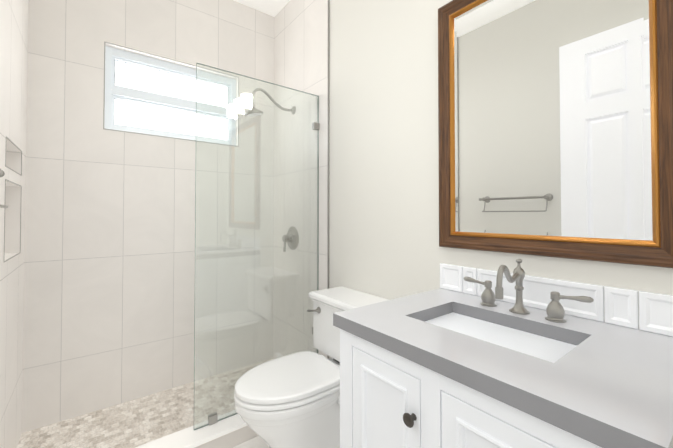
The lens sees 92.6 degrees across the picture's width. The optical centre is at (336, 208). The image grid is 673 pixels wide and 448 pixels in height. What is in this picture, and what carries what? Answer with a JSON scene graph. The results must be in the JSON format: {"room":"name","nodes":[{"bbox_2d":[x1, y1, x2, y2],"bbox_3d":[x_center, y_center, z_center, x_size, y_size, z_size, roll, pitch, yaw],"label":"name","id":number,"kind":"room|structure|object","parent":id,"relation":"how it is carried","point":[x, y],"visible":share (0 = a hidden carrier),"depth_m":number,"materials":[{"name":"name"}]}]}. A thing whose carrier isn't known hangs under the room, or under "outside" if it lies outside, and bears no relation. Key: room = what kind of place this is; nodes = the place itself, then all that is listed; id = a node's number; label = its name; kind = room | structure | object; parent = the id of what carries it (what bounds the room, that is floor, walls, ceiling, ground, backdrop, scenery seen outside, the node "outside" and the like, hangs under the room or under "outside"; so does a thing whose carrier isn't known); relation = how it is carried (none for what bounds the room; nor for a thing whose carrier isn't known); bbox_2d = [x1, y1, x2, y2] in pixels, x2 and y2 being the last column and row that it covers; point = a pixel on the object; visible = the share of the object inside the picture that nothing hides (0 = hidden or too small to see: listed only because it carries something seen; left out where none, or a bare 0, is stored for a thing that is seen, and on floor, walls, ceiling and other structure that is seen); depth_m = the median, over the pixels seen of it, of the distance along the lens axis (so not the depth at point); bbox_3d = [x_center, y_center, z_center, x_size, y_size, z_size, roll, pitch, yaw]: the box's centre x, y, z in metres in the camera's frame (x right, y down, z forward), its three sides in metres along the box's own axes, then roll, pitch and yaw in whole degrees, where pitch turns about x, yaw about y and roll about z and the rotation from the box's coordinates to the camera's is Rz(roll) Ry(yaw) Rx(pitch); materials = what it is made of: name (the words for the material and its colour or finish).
{"room":"bathroom","nodes":[
{"label":"bathroom","id":0,"kind":"room"},
{"bbox_2d":[0,0,28,447],"bbox_3d":[-0.989,-0.186,0.759,0.090,2.950,2.520,1,-1,-38],"label":"wall","id":1,"kind":"structure","parent":0,"point":[13,61],"depth_m":1.53,"materials":[{"name":"beige tile"}]},
{"bbox_2d":[0,169,7,207],"bbox_3d":[-0.912,-0.074,0.788,0.090,0.137,0.557,1,-1,-38],"label":"towel rail","id":2,"kind":"object","parent":1,"relation":"attached to","point":[2,173],"visible":1,"depth_m":0.99,"materials":[{"name":"silver metal"}]},
{"bbox_2d":[17,358,273,447],"bbox_3d":[-0.936,1.270,1.976,1.530,0.080,0.620,1,-1,-38],"label":"floor","id":3,"kind":"structure","parent":0,"point":[137,422],"depth_m":1.87,"materials":[{"name":"tile"}]},
{"bbox_2d":[22,0,273,432],"bbox_3d":[-1.148,-0.160,2.275,1.530,2.950,0.075,1,-1,-38],"label":"wall","id":4,"kind":"structure","parent":0,"point":[111,256],"depth_m":2.08,"materials":[{"name":"tile"}]},
{"bbox_2d":[4,0,329,358],"bbox_3d":[-0.888,-0.191,1.938,1.530,2.900,0.777,1,-1,-38],"label":"trim","id":5,"kind":"structure","parent":4,"relation":"attached to","point":[328,219],"depth_m":2.09,"materials":[{"name":"silver metal"}]},
{"bbox_2d":[104,46,235,145],"bbox_3d":[-1.150,-0.764,2.320,0.850,0.542,0.060,1,-1,-38],"label":"window","id":6,"kind":"structure","parent":4,"relation":"in","point":[148,95],"depth_m":2.27,"materials":[{"name":"white glass"}]},
{"bbox_2d":[135,410,258,447],"bbox_3d":[-0.701,1.230,1.671,1.530,0.150,0.150,1,-1,-38],"label":"curb","id":7,"kind":"object","parent":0,"point":[232,431],"visible":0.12,"depth_m":1.67,"materials":[{"name":"stone"}]},
{"bbox_2d":[194,63,319,429],"bbox_3d":[-0.432,0.194,1.933,0.786,1.930,0.022,1,-1,-38],"label":"glass panel","id":8,"kind":"object","parent":7,"relation":"on","point":[213,418],"visible":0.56,"depth_m":1.89,"materials":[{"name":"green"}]},
{"bbox_2d":[232,436,268,447],"bbox_3d":[-0.120,1.267,0.918,1.530,0.050,1.750,1,-1,-38],"label":"floor","id":9,"kind":"structure","parent":0,"point":[257,442],"depth_m":1.72,"materials":[{"name":"tile"}]},
{"bbox_2d":[234,286,387,447],"bbox_3d":[-0.125,0.858,1.566,0.743,0.790,0.438,1,-1,-38],"label":"toilet","id":10,"kind":"object","parent":9,"relation":"on","point":[290,400],"visible":0.77,"depth_m":1.44,"materials":[{"name":"white ceramic"}]},
{"bbox_2d":[333,263,672,447],"bbox_3d":[0.459,0.737,0.929,0.607,1.010,0.779,1,-1,-38],"label":"bathroom vanity","id":11,"kind":"object","parent":9,"relation":"on","point":[451,362],"visible":1,"depth_m":0.81,"materials":[{"name":"white lacquer"},{"name":"gray quartz"},{"name":"dark bronze"}]},
{"bbox_2d":[463,259,593,322],"bbox_3d":[0.564,0.255,1.040,0.179,0.177,0.400,1,-1,-38],"label":"faucet","id":12,"kind":"object","parent":11,"relation":"on","point":[555,311],"visible":1,"depth_m":1.03,"materials":[{"name":"silver metal"}]},
{"bbox_2d":[234,0,289,16],"bbox_3d":[-0.356,-1.652,1.272,1.570,0.001,2.560,1,-1,-38],"label":"ceiling","id":13,"kind":"structure","parent":0,"point":[273,8],"depth_m":2.57,"materials":[{"name":"white paint"}]},
{"bbox_2d":[273,0,672,358],"bbox_3d":[0.247,-0.170,1.712,0.011,2.950,2.520,1,-1,-38],"label":"wall","id":14,"kind":"structure","parent":0,"point":[384,192],"depth_m":1.81,"materials":[{"name":"grey paint"}]},
{"bbox_2d":[245,88,295,116],"bbox_3d":[-0.476,-0.752,2.339,0.379,0.210,0.124,1,-1,-38],"label":"shower fixture","id":15,"kind":"object","parent":14,"relation":"attached to","point":[257,112],"depth_m":2.27,"materials":[{"name":"silver metal"}]},
{"bbox_2d":[282,227,298,251],"bbox_3d":[-0.363,0.227,2.422,0.080,0.186,0.176,1,-1,-38],"label":"shower fixture","id":16,"kind":"object","parent":14,"relation":"attached to","point":[292,237],"depth_m":2.40,"materials":[{"name":"silver metal"}]},
{"bbox_2d":[438,0,672,267],"bbox_3d":[0.682,-0.364,1.129,0.034,1.050,0.740,1,-1,-38],"label":"mirror","id":17,"kind":"object","parent":14,"relation":"attached to","point":[555,128],"visible":1,"depth_m":1.07,"materials":[{"name":"brown wood"}]}
]}

